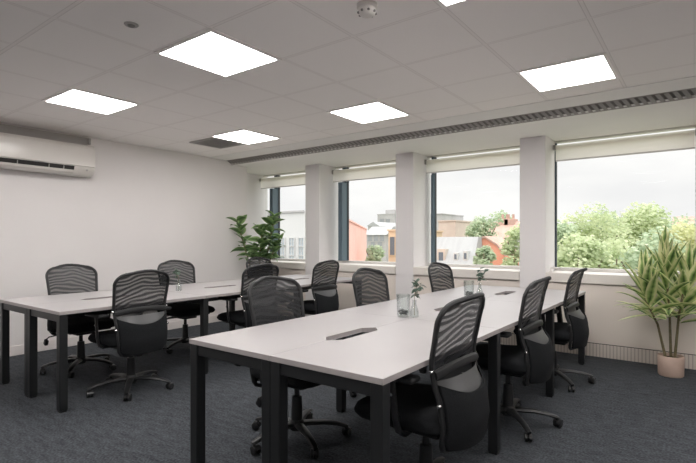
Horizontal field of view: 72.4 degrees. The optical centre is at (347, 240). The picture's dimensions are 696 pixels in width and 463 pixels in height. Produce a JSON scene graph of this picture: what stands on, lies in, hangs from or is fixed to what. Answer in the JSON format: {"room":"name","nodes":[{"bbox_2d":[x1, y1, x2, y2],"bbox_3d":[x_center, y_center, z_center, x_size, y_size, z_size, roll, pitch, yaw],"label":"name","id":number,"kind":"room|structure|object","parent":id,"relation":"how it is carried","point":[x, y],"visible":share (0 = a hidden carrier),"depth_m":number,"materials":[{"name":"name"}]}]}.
{"room":"open-plan office","nodes":[
{"label":"open-plan office","id":0,"kind":"room"},
{"bbox_2d":[0,122,246,345],"bbox_3d":[-3.932,-0.001,4.758,0.100,2.488,7.500,0,0,37],"label":"wall","id":1,"kind":"structure","parent":0,"point":[141,207],"depth_m":6.06,"materials":[{"name":"paint"}]},
{"bbox_2d":[0,123,95,177],"bbox_3d":[-3.374,-0.989,5.233,0.220,0.487,1.130,0,0,37],"label":"air conditioner","id":2,"kind":"object","parent":1,"relation":"attached to","point":[21,148],"visible":1,"depth_m":5.21,"materials":[{"name":"grey plastic"}]},
{"bbox_2d":[0,157,74,169],"bbox_3d":[-3.389,-0.804,5.098,0.062,0.082,0.835,0,0,37],"label":"outlet","id":3,"kind":"object","parent":2,"relation":"attached to","point":[19,163],"depth_m":5.08,"materials":[{"name":"grey plastic"}]},
{"bbox_2d":[10,315,219,355],"bbox_3d":[-3.857,1.190,4.764,0.014,0.105,7.400,0,0,37],"label":"baseboard","id":4,"kind":"structure","parent":1,"relation":"attached to","point":[72,341],"depth_m":5.61,"materials":[{"name":"white paint"}]},
{"bbox_2d":[247,173,267,258],"bbox_3d":[-1.892,0.028,8.796,0.624,2.430,0.510,0,0,37],"label":"column","id":5,"kind":"structure","parent":0,"point":[257,198],"depth_m":8.57,"materials":[{"name":"paint"}]},
{"bbox_2d":[305,164,338,316],"bbox_3d":[-0.411,0.028,7.687,0.290,2.430,0.510,0,0,37],"label":"column","id":6,"kind":"structure","parent":0,"point":[321,193],"depth_m":7.52,"materials":[{"name":"paint"}]},
{"bbox_2d":[0,0,695,159],"bbox_3d":[-1.131,-1.302,2.409,9.700,0.126,7.100,0,0,37],"label":"ceiling","id":7,"kind":"structure","parent":0,"point":[425,60],"depth_m":3.33,"materials":[{"name":"tile"}]},
{"bbox_2d":[41,87,140,114],"bbox_3d":[-2.308,-1.240,4.282,0.596,0.010,0.596,0,0,37],"label":"recessed light","id":8,"kind":"object","parent":7,"relation":"in","point":[71,97],"visible":1,"depth_m":4.24,"materials":[{"name":"white plastic"}]},
{"bbox_2d":[124,21,138,27],"bbox_3d":[-1.250,-1.237,2.742,0.080,0.014,0.080,0,0,37],"label":"ceiling sensor","id":9,"kind":"object","parent":7,"relation":"attached to","point":[129,24],"visible":1,"depth_m":2.73,"materials":[{"name":"grey plastic"}]},
{"bbox_2d":[189,137,243,148],"bbox_3d":[-1.672,-1.238,6.074,0.490,0.013,0.490,0,0,37],"label":"ceiling vent","id":10,"kind":"object","parent":7,"relation":"in","point":[213,142],"visible":0.99,"depth_m":6.06,"materials":[{"name":"grey metal"}]},
{"bbox_2d":[154,28,281,77],"bbox_3d":[-0.868,-1.240,3.203,0.596,0.010,0.596,0,0,37],"label":"recessed light","id":11,"kind":"object","parent":7,"relation":"in","point":[210,50],"visible":1,"depth_m":3.17,"materials":[{"name":"white plastic"}]},
{"bbox_2d":[210,129,280,144],"bbox_3d":[-1.229,-1.240,5.723,0.596,0.010,0.596,0,0,37],"label":"recessed light","id":12,"kind":"object","parent":7,"relation":"in","point":[244,136],"visible":1,"depth_m":5.67,"materials":[{"name":"white plastic"}]},
{"bbox_2d":[357,0,376,18],"bbox_3d":[0.101,-1.214,2.511,0.110,0.062,0.110,0,0,37],"label":"smoke detector","id":13,"kind":"object","parent":7,"relation":"attached to","point":[366,9],"visible":1,"depth_m":2.48,"materials":[{"name":"white plastic"}]},
{"bbox_2d":[327,100,411,123],"bbox_3d":[0.211,-1.240,4.644,0.596,0.010,0.596,0,0,37],"label":"recessed light","id":14,"kind":"object","parent":7,"relation":"in","point":[374,111],"visible":1,"depth_m":4.61,"materials":[{"name":"white plastic"}]},
{"bbox_2d":[434,0,470,8],"bbox_3d":[0.573,-1.240,2.124,0.596,0.010,0.596,0,0,37],"label":"recessed light","id":15,"kind":"object","parent":7,"relation":"in","point":[444,4],"visible":1,"depth_m":2.48,"materials":[{"name":"white plastic"}]},
{"bbox_2d":[441,0,460,4],"bbox_3d":[0.573,-1.241,2.124,0.546,0.006,0.546,0,0,37],"label":"diffuser","id":16,"kind":"object","parent":15,"relation":"attached to","point":[443,2],"depth_m":2.47,"materials":[{"name":"white plastic"}]},
{"bbox_2d":[515,52,618,92],"bbox_3d":[1.652,-1.240,3.564,0.596,0.010,0.596,0,0,37],"label":"recessed light","id":17,"kind":"object","parent":7,"relation":"in","point":[598,67],"visible":1,"depth_m":3.53,"materials":[{"name":"white plastic"}]},
{"bbox_2d":[0,321,695,462],"bbox_3d":[-0.724,1.303,2.954,9.700,0.120,8.460,0,0,37],"label":"floor","id":18,"kind":"structure","parent":0,"point":[632,413],"depth_m":3.33,"materials":[{"name":"carpet"}]},
{"bbox_2d":[40,264,115,377],"bbox_3d":[-2.593,0.738,4.596,0.648,1.010,0.649,0,0,37],"label":"office chair","id":19,"kind":"object","parent":18,"relation":"on","point":[64,278],"visible":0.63,"depth_m":4.56,"materials":[{"name":"black fabric"}]},
{"bbox_2d":[85,269,173,400],"bbox_3d":[-1.837,0.738,3.967,0.642,1.010,0.648,0,0,37],"label":"office chair","id":20,"kind":"object","parent":18,"relation":"on","point":[139,307],"visible":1,"depth_m":3.79,"materials":[{"name":"black fabric"}]},
{"bbox_2d":[0,274,351,412],"bbox_3d":[-1.413,0.878,5.264,1.194,0.730,3.764,0,0,37],"label":"desk","id":21,"kind":"object","parent":18,"relation":"on","point":[59,308],"visible":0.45,"depth_m":3.99,"materials":[{"name":"laminate"}]},
{"bbox_2d":[68,310,111,318],"bbox_3d":[-2.166,0.608,4.259,0.260,0.070,0.840,0,0,37],"label":"cable tray","id":22,"kind":"object","parent":21,"relation":"on","point":[105,312],"depth_m":3.97,"materials":[{"name":"black metal"}]},
{"bbox_2d":[208,295,240,301],"bbox_3d":[-1.413,0.608,5.264,0.260,0.070,0.840,0,0,37],"label":"cable tray","id":23,"kind":"object","parent":21,"relation":"on","point":[237,296],"depth_m":5.07,"materials":[{"name":"black metal"}]},
{"bbox_3d":[-1.710,0.455,4.805,0.060,0.114,0.060,0,0,37],"label":"bud vase","id":24,"kind":"object","parent":21,"relation":"on","visible":0},
{"bbox_2d":[173,268,179,277],"bbox_3d":[-1.730,0.390,4.828,0.073,0.217,0.124,0,0,5],"label":"sprig","id":25,"kind":"object","parent":24,"relation":"in","point":[176,270],"visible":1,"depth_m":4.80,"materials":[{"name":"green plant"}]},
{"bbox_2d":[157,260,214,353],"bbox_3d":[-1.862,0.738,5.487,0.656,1.010,0.641,0,0,39],"label":"office chair","id":26,"kind":"object","parent":18,"relation":"on","point":[181,310],"visible":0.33,"depth_m":5.49,"materials":[{"name":"black fabric"}]},
{"bbox_2d":[217,263,278,365],"bbox_3d":[-1.016,0.738,4.982,0.662,1.010,0.645,0,0,39],"label":"office chair","id":27,"kind":"object","parent":18,"relation":"on","point":[242,318],"visible":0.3,"depth_m":4.75,"materials":[{"name":"black fabric"}]},
{"bbox_2d":[227,210,284,260],"bbox_3d":[-1.367,0.395,7.241,0.995,1.696,0.549,0,0,18],"label":"plant","id":28,"kind":"object","parent":18,"relation":"on","point":[253,249],"visible":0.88,"depth_m":7.18,"materials":[{"name":"green plant"}]},
{"bbox_2d":[246,257,271,267],"bbox_3d":[-1.102,0.738,6.549,0.644,1.010,0.651,0,0,37],"label":"office chair","id":29,"kind":"object","parent":18,"relation":"on","point":[252,261],"visible":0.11,"depth_m":6.68,"materials":[{"name":"black fabric"}]},
{"bbox_2d":[247,275,351,458],"bbox_3d":[-0.346,0.738,2.985,0.650,1.010,0.646,0,0,37],"label":"office chair","id":30,"kind":"object","parent":18,"relation":"on","point":[271,299],"visible":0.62,"depth_m":3.00,"materials":[{"name":"black fabric"}]},
{"bbox_2d":[302,260,338,339],"bbox_3d":[-0.383,0.738,5.796,0.634,1.010,0.669,0,0,37],"label":"office chair","id":31,"kind":"object","parent":18,"relation":"on","point":[325,273],"visible":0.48,"depth_m":5.60,"materials":[{"name":"black fabric"}]},
{"bbox_2d":[349,268,398,396],"bbox_3d":[0.330,0.738,3.889,0.663,1.010,0.649,0,0,39],"label":"office chair","id":32,"kind":"object","parent":18,"relation":"on","point":[370,286],"visible":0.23,"depth_m":4.01,"materials":[{"name":"black fabric"}]},
{"bbox_2d":[189,285,585,462],"bbox_3d":[0.780,0.878,3.621,1.194,0.730,3.764,0,0,37],"label":"desk","id":33,"kind":"object","parent":18,"relation":"on","point":[394,345],"visible":0.77,"depth_m":2.45,"materials":[{"name":"laminate"}]},
{"bbox_3d":[0.442,0.455,3.167,0.060,0.114,0.060,0,0,37],"label":"bud vase","id":34,"kind":"object","parent":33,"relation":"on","visible":0},
{"bbox_2d":[410,278,426,314],"bbox_3d":[0.470,0.378,3.153,0.104,0.243,0.102,0,0,37],"label":"sprig","id":35,"kind":"object","parent":34,"relation":"in","point":[415,284],"visible":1,"depth_m":3.16,"materials":[{"name":"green plant"}]},
{"bbox_3d":[1.182,0.448,4.263,0.060,0.129,0.060,0,0,37],"label":"bud vase","id":36,"kind":"object","parent":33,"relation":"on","visible":0},
{"bbox_2d":[476,267,489,291],"bbox_3d":[1.206,0.373,4.293,0.120,0.253,0.106,0,0,-10],"label":"sprig","id":37,"kind":"object","parent":36,"relation":"in","point":[480,274],"visible":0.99,"depth_m":4.27,"materials":[{"name":"green plant"}]},
{"bbox_3d":[0.371,0.438,3.189,0.092,0.149,0.092,0,0,37],"label":"glass tumbler","id":38,"kind":"object","parent":33,"relation":"on","visible":0},
{"bbox_2d":[398,308,407,314],"bbox_3d":[0.372,0.482,3.188,0.070,0.042,0.063,0,0,37],"label":"pebbles","id":39,"kind":"object","parent":38,"relation":"in","point":[403,312],"visible":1,"depth_m":3.18,"materials":[{"name":"grey stone"}]},
{"bbox_2d":[354,292,489,462],"bbox_3d":[0.354,0.738,2.297,0.648,1.010,0.644,0,0,38],"label":"office chair","id":40,"kind":"object","parent":18,"relation":"on","point":[455,407],"visible":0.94,"depth_m":2.06,"materials":[{"name":"black fabric"}]},
{"bbox_2d":[428,262,454,291],"bbox_3d":[1.136,0.738,4.931,0.662,1.010,0.646,0,0,41],"label":"office chair","id":41,"kind":"object","parent":18,"relation":"on","point":[440,274],"visible":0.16,"depth_m":5.09,"materials":[{"name":"black fabric"}]},
{"bbox_2d":[476,276,562,441],"bbox_3d":[1.081,0.738,3.244,0.660,1.010,0.647,0,0,37],"label":"office chair","id":42,"kind":"object","parent":18,"relation":"on","point":[533,355],"visible":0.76,"depth_m":3.03,"materials":[{"name":"black fabric"}]},
{"bbox_2d":[513,268,595,391],"bbox_3d":[1.797,0.738,4.201,0.660,1.010,0.647,0,0,37],"label":"office chair","id":43,"kind":"object","parent":18,"relation":"on","point":[575,331],"visible":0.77,"depth_m":3.96,"materials":[{"name":"black fabric"}]},
{"bbox_2d":[614,226,695,377],"bbox_3d":[2.966,0.552,4.368,0.761,1.381,0.871,0,0,-36],"label":"potted plant","id":44,"kind":"object","parent":18,"relation":"on","point":[668,259],"visible":1,"depth_m":4.35,"materials":[{"name":"green leaf"},{"name":"beige glaze"},{"name":"soil"}]},
{"bbox_2d":[396,152,430,298],"bbox_3d":[0.921,0.028,6.688,0.280,2.430,0.510,0,0,37],"label":"column","id":45,"kind":"structure","parent":0,"point":[413,185],"depth_m":6.51,"materials":[{"name":"paint"}]},
{"bbox_2d":[231,95,695,175],"bbox_3d":[1.426,-1.276,5.823,9.700,0.178,1.290,0,0,37],"label":"bulkhead","id":46,"kind":"structure","parent":0,"point":[678,113],"depth_m":5.39,"materials":[{"name":"paint"}]},
{"bbox_2d":[226,88,695,164],"bbox_3d":[1.476,-1.216,4.931,8.350,0.073,0.108,0,0,37],"label":"ceiling vent","id":47,"kind":"object","parent":46,"relation":"in","point":[688,93],"visible":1,"depth_m":4.90,"materials":[{"name":"grey metal"}]},
{"bbox_2d":[278,268,695,354],"bbox_3d":[0.934,0.773,6.686,6.430,0.660,0.498,0,0,37],"label":"wall","id":48,"kind":"structure","parent":0,"point":[601,313],"depth_m":5.00,"materials":[{"name":"paint"}]},
{"bbox_2d":[263,171,304,260],"bbox_3d":[-1.008,-0.411,8.294,1.393,1.552,0.194,0,0,37],"label":"window","id":49,"kind":"structure","parent":48,"relation":"in","point":[274,193],"depth_m":8.47,"materials":[{"name":"grey metal"}]},
{"bbox_2d":[260,174,304,188],"bbox_3d":[-1.041,-1.025,8.250,1.377,0.200,0.064,0,0,37],"label":"roller blind","id":50,"kind":"object","parent":49,"relation":"attached to","point":[291,180],"visible":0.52,"depth_m":8.28,"materials":[{"name":"white fabric"}]},
{"bbox_2d":[271,260,304,269],"bbox_3d":[-1.095,0.415,8.177,1.391,0.105,0.505,0,0,37],"label":"trim","id":51,"kind":"structure","parent":48,"relation":"on","point":[281,264],"depth_m":7.78,"materials":[{"name":"white laminate"}]},
{"bbox_2d":[335,160,395,264],"bbox_3d":[0.334,-0.411,7.288,1.380,1.552,0.194,0,0,37],"label":"window","id":52,"kind":"structure","parent":48,"relation":"in","point":[343,187],"depth_m":7.52,"materials":[{"name":"grey metal"}]},
{"bbox_2d":[332,163,395,181],"bbox_3d":[0.301,-1.025,7.244,1.364,0.200,0.064,0,0,37],"label":"roller blind","id":53,"kind":"object","parent":52,"relation":"attached to","point":[388,170],"visible":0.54,"depth_m":7.24,"materials":[{"name":"white fabric"}]},
{"bbox_2d":[339,263,395,273],"bbox_3d":[0.246,0.415,7.172,1.378,0.105,0.505,0,0,37],"label":"trim","id":54,"kind":"structure","parent":48,"relation":"on","point":[345,267],"depth_m":6.91,"materials":[{"name":"white laminate"}]},
{"bbox_2d":[413,266,519,279],"bbox_3d":[1.586,0.415,6.168,1.405,0.105,0.505,0,0,37],"label":"trim","id":55,"kind":"structure","parent":48,"relation":"on","point":[465,272],"depth_m":5.89,"materials":[{"name":"white laminate"}]},
{"bbox_2d":[427,145,519,268],"bbox_3d":[1.701,-0.411,6.323,1.407,1.552,0.100,0,0,37],"label":"window","id":56,"kind":"structure","parent":48,"relation":"in","point":[433,175],"depth_m":6.64,"materials":[{"name":"grey metal"}]},
{"bbox_2d":[425,150,519,173],"bbox_3d":[1.640,-1.025,6.241,1.391,0.200,0.064,0,0,37],"label":"roller blind","id":57,"kind":"object","parent":56,"relation":"attached to","point":[504,158],"visible":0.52,"depth_m":6.20,"materials":[{"name":"white fabric"}]},
{"bbox_2d":[482,333,516,344],"bbox_3d":[1.452,1.172,5.990,1.407,0.142,0.030,0,0,37],"label":"baseboard","id":58,"kind":"structure","parent":48,"relation":"attached to","point":[511,340],"depth_m":5.63,"materials":[{"name":"grey"}]},
{"bbox_2d":[545,270,695,286],"bbox_3d":[2.936,0.415,5.157,1.390,0.105,0.505,0,0,37],"label":"trim","id":59,"kind":"structure","parent":48,"relation":"on","point":[606,278],"depth_m":5.07,"materials":[{"name":"white laminate"}]},
{"bbox_2d":[554,125,695,274],"bbox_3d":[3.058,-0.411,5.319,1.392,1.552,0.080,0,0,37],"label":"window","id":60,"kind":"structure","parent":48,"relation":"in","point":[689,126],"depth_m":5.39,"materials":[{"name":"grey metal"}]},
{"bbox_2d":[553,129,695,161],"bbox_3d":[2.991,-1.025,5.229,1.376,0.200,0.064,0,0,37],"label":"roller blind","id":61,"kind":"object","parent":60,"relation":"attached to","point":[682,140],"visible":1,"depth_m":5.16,"materials":[{"name":"white fabric"}]},
{"bbox_2d":[555,342,695,369],"bbox_3d":[2.803,1.172,4.979,1.392,0.142,0.030,0,0,37],"label":"baseboard","id":62,"kind":"structure","parent":48,"relation":"attached to","point":[649,356],"depth_m":4.92,"materials":[{"name":"grey metal"}]},
{"bbox_2d":[520,136,555,287],"bbox_3d":[2.275,0.028,5.674,0.288,2.430,0.510,0,0,37],"label":"column","id":63,"kind":"structure","parent":0,"point":[537,155],"depth_m":5.48,"materials":[{"name":"paint"}]},
{"label":"outside","id":64,"kind":"structure","parent":0,"visible":0},
{"bbox_3d":[12.930,10.343,100.647,220.000,0.200,163.400,0,0,37],"label":"ground","id":65,"kind":"structure","parent":64,"visible":0},
{"bbox_2d":[268,210,304,258],"bbox_3d":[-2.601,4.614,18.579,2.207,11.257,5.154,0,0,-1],"label":"house","id":66,"kind":"structure","parent":65,"relation":"on","point":[293,225],"depth_m":16.39,"materials":[{"name":"white paint"}]},
{"bbox_2d":[349,219,366,260],"bbox_3d":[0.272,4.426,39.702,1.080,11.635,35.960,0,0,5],"label":"brick block","id":67,"kind":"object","parent":65,"relation":"on","point":[357,233],"visible":0.06,"depth_m":40.63,"materials":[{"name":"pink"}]},
{"bbox_2d":[364,245,385,260],"bbox_3d":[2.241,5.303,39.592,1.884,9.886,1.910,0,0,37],"label":"round bush","id":68,"kind":"object","parent":65,"relation":"on","point":[375,255],"visible":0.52,"depth_m":39.18,"materials":[{"name":"green plant"}]},
{"bbox_2d":[367,226,395,261],"bbox_3d":[5.548,4.016,75.814,4.137,12.455,4.400,0,0,37],"label":"house","id":69,"kind":"structure","parent":65,"relation":"on","point":[377,235],"depth_m":74.22,"materials":[{"name":"grey concrete"}]},
{"bbox_2d":[368,222,395,229],"bbox_3d":[7.845,3.258,99.708,3.072,13.969,9.400,0,0,37],"label":"house","id":70,"kind":"structure","parent":65,"relation":"on","point":[373,224],"depth_m":96.83,"materials":[{"name":"grey concrete"}]},
{"bbox_2d":[377,210,395,222],"bbox_3d":[12.474,1.492,116.857,4.788,17.502,12.200,0,0,37],"label":"tower block","id":71,"kind":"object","parent":65,"relation":"on","point":[390,216],"visible":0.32,"depth_m":112.24,"materials":[{"name":"grey concrete"}]},
{"bbox_2d":[386,210,395,213],"bbox_3d":[12.174,-6.659,116.457,2.588,1.200,7.000,0,0,37],"label":"plant","id":72,"kind":"object","parent":71,"relation":"on","point":[387,211],"depth_m":113.51,"materials":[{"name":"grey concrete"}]},
{"bbox_2d":[387,229,443,261],"bbox_3d":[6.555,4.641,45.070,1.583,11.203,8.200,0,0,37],"label":"house","id":73,"kind":"structure","parent":65,"relation":"on","point":[391,232],"depth_m":42.06,"materials":[{"name":"brick"}]},
{"bbox_2d":[437,213,462,229],"bbox_3d":[17.773,2.818,86.022,2.868,14.850,9.200,0,0,37],"label":"block","id":74,"kind":"object","parent":65,"relation":"on","point":[440,216],"visible":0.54,"depth_m":83.47,"materials":[{"name":"concrete"}]},
{"bbox_2d":[437,220,472,236],"bbox_3d":[14.395,3.941,59.814,2.373,12.605,9.200,0,0,37],"label":"building","id":75,"kind":"structure","parent":65,"relation":"on","point":[451,228],"depth_m":56.31,"materials":[{"name":"beige paint"}]},
{"bbox_2d":[437,237,482,263],"bbox_3d":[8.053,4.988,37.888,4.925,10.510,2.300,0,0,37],"label":"house","id":76,"kind":"structure","parent":65,"relation":"on","point":[450,250],"depth_m":37.12,"materials":[{"name":"metal"}]},
{"bbox_2d":[465,212,503,236],"bbox_3d":[12.543,3.807,43.876,3.672,12.878,4.043,0,0,37],"label":"tree","id":77,"kind":"object","parent":65,"relation":"on","point":[478,228],"visible":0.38,"depth_m":43.07,"materials":[{"name":"green plant"}]},
{"bbox_2d":[472,245,496,264],"bbox_3d":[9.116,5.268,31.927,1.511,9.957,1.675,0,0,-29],"label":"round bush","id":78,"kind":"object","parent":65,"relation":"on","point":[483,256],"visible":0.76,"depth_m":31.67,"materials":[{"name":"green plant"}]},
{"bbox_2d":[481,236,518,264],"bbox_3d":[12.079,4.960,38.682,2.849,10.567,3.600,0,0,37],"label":"house","id":79,"kind":"structure","parent":65,"relation":"on","point":[493,242],"depth_m":37.15,"materials":[{"name":"orange brick"}]},
{"bbox_2d":[484,214,519,264],"bbox_3d":[16.620,3.743,50.649,4.695,12.999,5.400,0,0,37],"label":"house","id":80,"kind":"structure","parent":65,"relation":"on","point":[504,227],"depth_m":49.64,"materials":[{"name":"red"}]},
{"bbox_2d":[495,210,511,221],"bbox_3d":[20.658,3.082,63.285,4.395,14.326,4.188,0,0,-19],"label":"tree","id":81,"kind":"object","parent":65,"relation":"on","point":[502,211],"visible":0.07,"depth_m":62.58,"materials":[{"name":"green plant"}]},
{"bbox_2d":[499,223,519,265],"bbox_3d":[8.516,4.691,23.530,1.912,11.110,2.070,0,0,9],"label":"broad tree","id":82,"kind":"object","parent":65,"relation":"on","point":[508,246],"visible":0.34,"depth_m":23.48,"materials":[{"name":"green plant"}]},
{"bbox_2d":[557,220,580,252],"bbox_3d":[12.201,4.505,27.043,3.037,11.483,2.941,0,0,5],"label":"broad tree","id":83,"kind":"object","parent":65,"relation":"on","point":[561,228],"visible":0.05,"depth_m":26.81,"materials":[{"name":"green plant"}]},
{"bbox_2d":[557,232,610,267],"bbox_3d":[9.758,4.952,20.547,2.939,10.590,2.666,0,0,-14],"label":"broad tree","id":84,"kind":"object","parent":65,"relation":"on","point":[577,254],"visible":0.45,"depth_m":19.93,"materials":[{"name":"green plant"}]},
{"bbox_2d":[557,201,639,266],"bbox_3d":[14.997,3.937,29.897,4.351,12.619,5.117,0,0,-24],"label":"broad tree","id":85,"kind":"object","parent":65,"relation":"on","point":[591,229],"visible":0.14,"depth_m":29.00,"materials":[{"name":"green plant"}]},
{"bbox_2d":[591,230,637,268],"bbox_3d":[12.519,4.872,22.991,3.681,10.750,3.067,0,0,37],"label":"broad tree","id":86,"kind":"object","parent":65,"relation":"on","point":[615,249],"visible":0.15,"depth_m":22.19,"materials":[{"name":"green plant"}]},
{"bbox_2d":[585,207,658,242],"bbox_3d":[22.056,3.715,39.197,5.738,13.063,5.726,0,0,-35],"label":"broad tree","id":87,"kind":"object","parent":65,"relation":"on","point":[601,213],"visible":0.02,"depth_m":39.40,"materials":[{"name":"green plant"}]},
{"bbox_2d":[601,201,676,255],"bbox_3d":[19.771,3.777,32.411,4.982,12.939,4.793,0,0,-12],"label":"broad tree","id":88,"kind":"object","parent":65,"relation":"on","point":[646,219],"visible":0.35,"depth_m":31.68,"materials":[{"name":"green plant"}]},
{"bbox_2d":[608,226,685,269],"bbox_3d":[11.995,4.847,18.545,3.424,10.800,3.916,0,0,37],"label":"broad tree","id":89,"kind":"object","parent":65,"relation":"on","point":[632,259],"visible":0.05,"depth_m":18.14,"materials":[{"name":"green plant"}]},
{"bbox_2d":[650,219,694,270],"bbox_3d":[17.526,4.554,24.602,4.334,11.386,4.311,0,0,37],"label":"broad tree","id":90,"kind":"object","parent":65,"relation":"on","point":[687,235],"visible":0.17,"depth_m":24.18,"materials":[{"name":"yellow plant"}]},
{"bbox_2d":[655,214,694,245],"bbox_3d":[28.116,3.977,41.309,6.990,12.539,6.446,0,0,-30],"label":"broad tree","id":91,"kind":"object","parent":65,"relation":"on","point":[686,217],"visible":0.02,"depth_m":40.67,"materials":[{"name":"green plant"}]},
{"bbox_2d":[672,216,694,270],"bbox_3d":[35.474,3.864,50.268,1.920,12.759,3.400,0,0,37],"label":"house","id":92,"kind":"structure","parent":65,"relation":"on","point":[692,217],"depth_m":49.70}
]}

